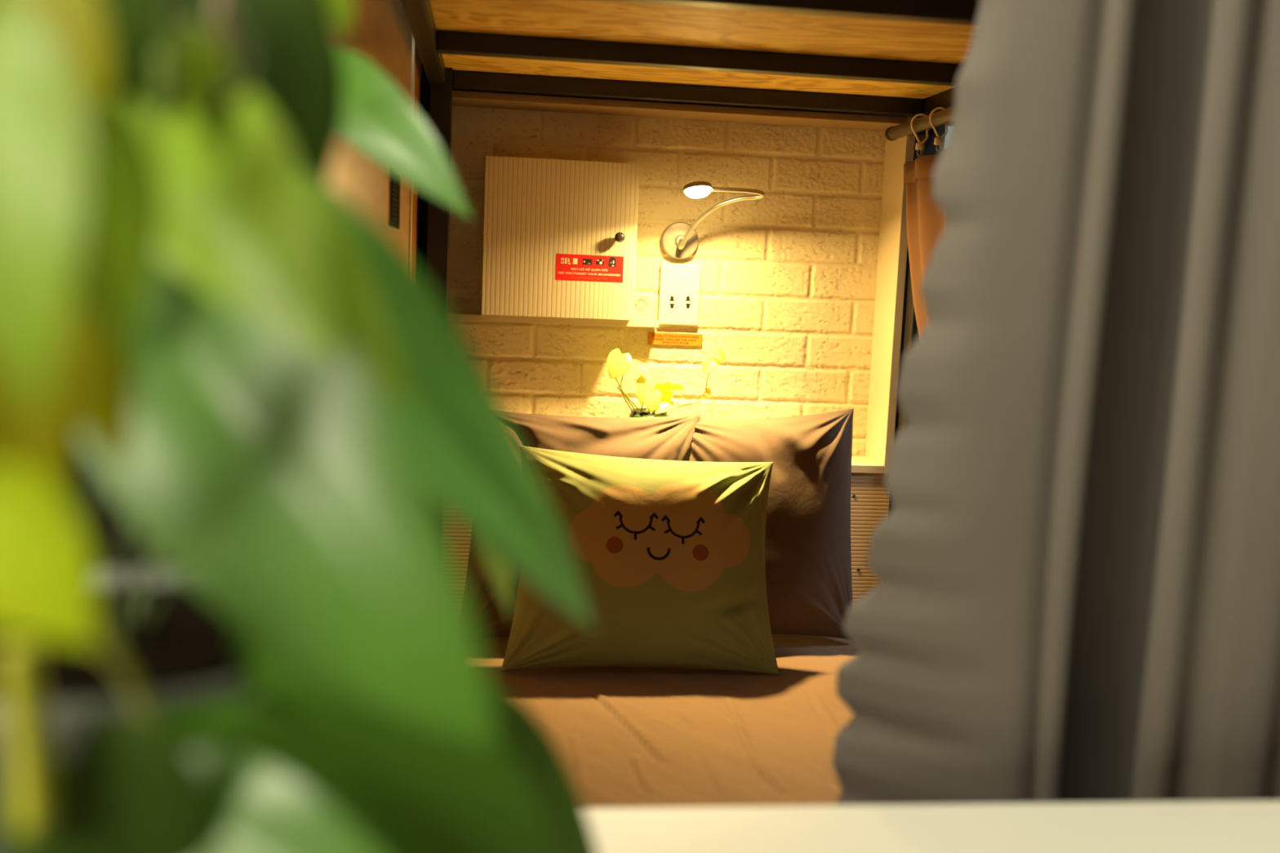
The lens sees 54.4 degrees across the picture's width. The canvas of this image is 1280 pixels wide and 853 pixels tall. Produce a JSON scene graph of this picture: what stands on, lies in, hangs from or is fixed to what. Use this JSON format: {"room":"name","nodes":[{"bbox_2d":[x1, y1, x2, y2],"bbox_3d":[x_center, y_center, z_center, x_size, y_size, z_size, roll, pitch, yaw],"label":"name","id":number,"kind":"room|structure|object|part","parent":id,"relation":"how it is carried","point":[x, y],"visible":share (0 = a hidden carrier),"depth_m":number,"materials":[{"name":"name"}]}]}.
{"room":"dormitory","nodes":[
{"label":"dormitory","id":0,"kind":"room"},
{"bbox_2d":[417,62,951,514],"bbox_3d":[-0.013,-0.622,2.670,3.800,2.900,0.100,2,7,-7],"label":"wall","id":1,"kind":"structure","parent":0,"point":[424,89],"depth_m":2.60,"materials":[{"name":"brown wood"}]},
{"bbox_2d":[944,125,950,144],"bbox_3d":[0.728,-0.615,2.708,0.172,0.070,0.002,2,7,-7],"label":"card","id":2,"kind":"object","parent":1,"relation":"attached to","point":[948,126],"visible":0.02,"depth_m":2.70,"materials":[{"name":"paper"}]},
{"bbox_3d":[0.187,1.128,0.679,3.800,0.050,4.600,2,7,-7],"label":"floor","id":3,"kind":"structure","parent":0,"visible":0},
{"bbox_2d":[71,435,167,565],"bbox_3d":[-0.960,-0.284,0.878,1.296,2.599,0.030,2,7,-7],"label":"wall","id":4,"kind":"structure","parent":3,"relation":"on","point":[108,553],"depth_m":0.98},
{"bbox_2d":[327,0,421,267],"bbox_3d":[-0.359,-0.030,1.708,0.020,1.939,1.485,2,7,-7],"label":"door","id":5,"kind":"structure","parent":3,"relation":"on","point":[380,32],"depth_m":1.56,"materials":[{"name":"laminate"}]},
{"bbox_2d":[388,170,399,229],"bbox_3d":[-0.357,-0.330,1.814,0.001,0.079,0.192,2,7,-7],"label":"strip","id":6,"kind":"object","parent":5,"relation":"attached to","point":[394,180],"visible":0.96,"depth_m":1.80,"materials":[{"name":"black metal"}]},
{"bbox_3d":[-0.418,-0.095,2.195,0.020,1.939,0.024,2,7,-7],"label":"edge trim","id":7,"kind":"part","parent":5,"relation":"part of","materials":[{"name":"silver metal"}]},
{"bbox_2d":[400,0,980,527],"bbox_3d":[0.118,-0.163,1.880,1.090,2.199,1.485,2,7,-7],"label":"bunk bed","id":8,"kind":"object","parent":3,"relation":"on","point":[882,57],"visible":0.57,"depth_m":2.00,"materials":[{"name":"brown wood"}]},
{"bbox_3d":[-0.304,-0.589,1.704,0.030,0.060,1.268,2,7,-7],"label":"rail","id":9,"kind":"part","parent":8,"relation":"part of","materials":[{"name":"black metal"}]},
{"bbox_3d":[-0.393,-0.252,2.408,0.041,2.199,0.050,2,7,-7],"label":"post","id":10,"kind":"part","parent":8,"relation":"part of","materials":[{"name":"black metal"}]},
{"bbox_2d":[477,634,861,808],"bbox_3d":[0.113,0.582,1.899,0.961,0.194,1.280,2,7,-7],"label":"mattress","id":11,"kind":"object","parent":8,"relation":"on","point":[624,737],"visible":0.31,"depth_m":1.98,"materials":[{"name":"brown fabric"}]},
{"bbox_2d":[464,411,700,639],"bbox_3d":[-0.112,0.191,2.397,0.469,0.425,0.185,2,7,-7],"label":"pillow","id":12,"kind":"object","parent":11,"relation":"on","point":[664,437],"visible":0.22,"depth_m":2.38,"materials":[{"name":"beige fabric"}]},
{"bbox_2d":[500,445,779,674],"bbox_3d":[0.004,0.241,2.254,0.501,0.384,0.180,2,7,-7],"label":"cushion","id":13,"kind":"object","parent":11,"relation":"on","point":[668,556],"visible":0.91,"depth_m":2.21,"materials":[{"name":"green fabric"}]},
{"bbox_2d":[688,408,853,639],"bbox_3d":[0.240,0.189,2.451,0.395,0.445,0.191,2,7,-7],"label":"pillow","id":14,"kind":"object","parent":11,"relation":"on","point":[808,556],"visible":0.49,"depth_m":2.41,"materials":[{"name":"beige fabric"}]},
{"bbox_2d":[442,89,916,603],"bbox_3d":[0.052,-0.116,2.581,0.955,1.066,0.139,2,7,-7],"label":"niche","id":15,"kind":"object","parent":8,"relation":"attached to","point":[869,496],"visible":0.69,"depth_m":2.57,"materials":[{"name":"beige laminate"}]},
{"bbox_2d":[629,408,668,417],"bbox_3d":[0.017,0.012,2.596,0.086,0.093,0.086,2,7,-7],"label":"glass jar","id":16,"kind":"object","parent":15,"relation":"on","point":[644,413],"visible":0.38,"depth_m":2.56,"materials":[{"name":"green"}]},
{"bbox_2d":[607,345,726,413],"bbox_3d":[0.053,-0.064,2.566,0.250,0.216,0.053,2,7,-7],"label":"flowers","id":17,"kind":"object","parent":16,"relation":"in","point":[658,400],"visible":0.94,"depth_m":2.56,"materials":[{"name":"yellow plant"}]},
{"bbox_3d":[-0.011,-0.042,2.581,0.064,0.165,0.014,2,7,-7],"label":"stem","id":18,"kind":"part","parent":17,"relation":"part of","materials":[{"name":"plant"}]},
{"bbox_3d":[-0.015,-0.021,2.583,0.070,0.121,0.013,2,7,-7],"label":"stem","id":19,"kind":"part","parent":17,"relation":"part of","materials":[{"name":"plant"}]},
{"bbox_3d":[-0.017,-0.031,2.577,0.077,0.142,0.023,2,7,-7],"label":"stem","id":20,"kind":"part","parent":17,"relation":"part of","materials":[{"name":"plant"}]},
{"bbox_3d":[0.085,-0.050,2.590,0.134,0.186,0.013,3,7,3],"label":"stem","id":21,"kind":"part","parent":17,"relation":"part of","materials":[{"name":"plant"}]},
{"bbox_3d":[0.043,0.253,2.570,0.954,0.337,0.017,2,7,-7],"label":"panel","id":22,"kind":"part","parent":15,"relation":"part of","materials":[{"name":"brown wood"}]},
{"bbox_2d":[447,106,885,456],"bbox_3d":[0.057,-0.300,2.643,0.929,0.718,0.040,2,7,-7],"label":"wall panel","id":23,"kind":"object","parent":15,"relation":"attached to","point":[788,274],"visible":0.64,"depth_m":2.63,"materials":[{"name":"white brick"}]},
{"bbox_2d":[448,312,658,327],"bbox_3d":[-0.184,-0.221,2.584,0.446,0.013,0.038,2,7,-7],"label":"wall shelf","id":24,"kind":"object","parent":23,"relation":"attached to","point":[464,317],"visible":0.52,"depth_m":2.57,"materials":[{"name":"beige laminate"}]},
{"bbox_2d":[481,155,647,320],"bbox_3d":[-0.145,-0.380,2.534,0.346,0.315,0.103,2,7,-7],"label":"upper cabinet","id":25,"kind":"object","parent":23,"relation":"attached to","point":[560,236],"visible":1,"depth_m":2.51,"materials":[{"name":"beige laminate"}]},
{"bbox_3d":[-0.041,-0.381,2.507,0.021,0.021,0.025,2,7,-7],"label":"knob","id":26,"kind":"part","parent":25,"relation":"part of","materials":[{"name":"silver metal"}]},
{"bbox_2d":[648,332,702,346],"bbox_3d":[0.075,-0.185,2.638,0.116,0.026,0.001,2,7,-7],"label":"sticker","id":27,"kind":"object","parent":23,"relation":"attached to","point":[658,339],"visible":1,"depth_m":2.64,"materials":[{"name":"orange paper"}]},
{"bbox_2d":[658,262,701,325],"bbox_3d":[0.084,-0.278,2.623,0.085,0.128,0.009,2,7,-7],"label":"power socket","id":28,"kind":"object","parent":23,"relation":"attached to","point":[680,283],"visible":0.98,"depth_m":2.62,"materials":[{"name":"white plastic"}]},
{"bbox_2d":[661,181,764,258],"bbox_3d":[0.145,-0.412,2.518,0.160,0.150,0.209,1,7,-12],"label":"reading lamp","id":29,"kind":"object","parent":23,"relation":"attached to","point":[679,240],"visible":1,"depth_m":2.55,"materials":[{"name":"silver metal"}]},
{"bbox_3d":[0.567,-0.226,2.530,0.042,2.199,0.045,2,7,-7],"label":"post","id":30,"kind":"part","parent":8,"relation":"part of","materials":[{"name":"black metal"}]},
{"bbox_2d":[884,106,954,141],"bbox_3d":[0.601,-0.502,1.863,0.071,0.028,1.280,2,7,-7],"label":"curtain rod","id":31,"kind":"object","parent":8,"relation":"attached to","point":[920,125],"visible":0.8,"depth_m":2.31,"materials":[{"name":"grey metal"}]},
{"bbox_2d":[910,113,929,155],"bbox_3d":[0.523,-0.545,2.325,0.039,0.077,0.006,2,7,-7],"label":"curtain hook","id":32,"kind":"object","parent":31,"relation":"hanging from","point":[920,145],"visible":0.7,"depth_m":2.32,"materials":[{"name":"beige metal"}]},
{"bbox_2d":[903,154,946,335],"bbox_3d":[0.552,-0.023,2.078,0.054,0.892,0.868,2,7,-7],"label":"curtain","id":33,"kind":"object","parent":31,"relation":"hanging from","point":[926,223],"visible":0.06,"depth_m":2.33,"materials":[{"name":"fabric"}]},
{"bbox_2d":[928,106,948,151],"bbox_3d":[0.535,-0.532,2.226,0.039,0.077,0.006,2,7,-7],"label":"curtain hook","id":34,"kind":"object","parent":31,"relation":"hanging from","point":[938,140],"visible":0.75,"depth_m":2.23,"materials":[{"name":"beige metal"}]},
{"bbox_3d":[0.664,-0.563,1.827,0.040,0.060,1.273,2,7,-7],"label":"rail","id":35,"kind":"part","parent":8,"relation":"part of","materials":[{"name":"black metal"}]},
{"bbox_2d":[832,0,1279,805],"bbox_3d":[0.508,-0.123,1.082,0.649,1.886,0.160,2,7,-7],"label":"curtain","id":36,"kind":"object","parent":8,"relation":"hanging from","point":[1075,561],"visible":0.94,"depth_m":1.03,"materials":[{"name":"fabric"}]},
{"bbox_2d":[582,800,1279,852],"bbox_3d":[0.119,0.707,0.710,1.950,0.768,0.585,2,7,-7],"label":"table","id":37,"kind":"object","parent":3,"relation":"on","point":[1232,826],"visible":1,"depth_m":0.92,"materials":[{"name":"laminate"}]},
{"bbox_2d":[0,563,242,852],"bbox_3d":[-0.222,0.203,0.528,0.202,0.248,0.202,2,7,-7],"label":"pot","id":38,"kind":"object","parent":37,"relation":"on","point":[180,651],"depth_m":0.47,"materials":[{"name":"grey ceramic"}]},
{"bbox_2d":[0,0,596,852],"bbox_3d":[-0.151,0.051,0.569,0.305,0.546,0.544,4,7,11],"label":"potted plant","id":39,"kind":"object","parent":37,"relation":"on","point":[264,386],"visible":1,"depth_m":0.39,"materials":[{"name":"green plant"}]},
{"bbox_3d":[-0.176,0.089,0.356,0.014,0.054,0.010,2,7,-7],"label":"stem","id":40,"kind":"part","parent":39,"relation":"part of","materials":[{"name":"plant"}]},
{"bbox_3d":[-0.202,0.062,0.410,0.024,0.131,0.163,0,8,-20],"label":"stem","id":41,"kind":"part","parent":39,"relation":"part of","materials":[{"name":"green plant"}]},
{"bbox_3d":[-0.213,0.017,0.427,0.039,0.214,0.109,-1,8,-27],"label":"stem","id":42,"kind":"part","parent":39,"relation":"part of","materials":[{"name":"green plant"}]},
{"bbox_3d":[-0.158,0.087,0.389,0.007,0.069,0.064,2,7,-1],"label":"stem","id":43,"kind":"part","parent":39,"relation":"part of","materials":[{"name":"green plant"}]},
{"bbox_3d":[-0.189,-0.017,0.456,0.129,0.278,0.023,9,10,43],"label":"stem","id":44,"kind":"part","parent":39,"relation":"part of","materials":[{"name":"green plant"}]},
{"bbox_3d":[-0.201,-0.068,0.632,0.012,0.333,0.294,3,7,1],"label":"stem","id":45,"kind":"part","parent":39,"relation":"part of","materials":[{"name":"green plant"}]},
{"bbox_3d":[-0.186,-0.021,0.466,0.126,0.282,0.018,8,9,36],"label":"stem","id":46,"kind":"part","parent":39,"relation":"part of","materials":[{"name":"green plant"}]},
{"bbox_3d":[-0.170,-0.013,0.465,0.062,0.267,0.046,2,7,-7],"label":"stem","id":47,"kind":"part","parent":39,"relation":"part of","materials":[{"name":"green plant"}]},
{"bbox_3d":[-0.164,0.090,0.483,0.035,0.061,0.155,-3,9,-39],"label":"stem","id":48,"kind":"part","parent":39,"relation":"part of","materials":[{"name":"green plant"}]},
{"bbox_3d":[-0.123,-0.118,0.376,0.015,0.044,0.004,2,7,-7],"label":"stem","id":49,"kind":"part","parent":39,"relation":"part of","materials":[{"name":"green plant"}]}
]}

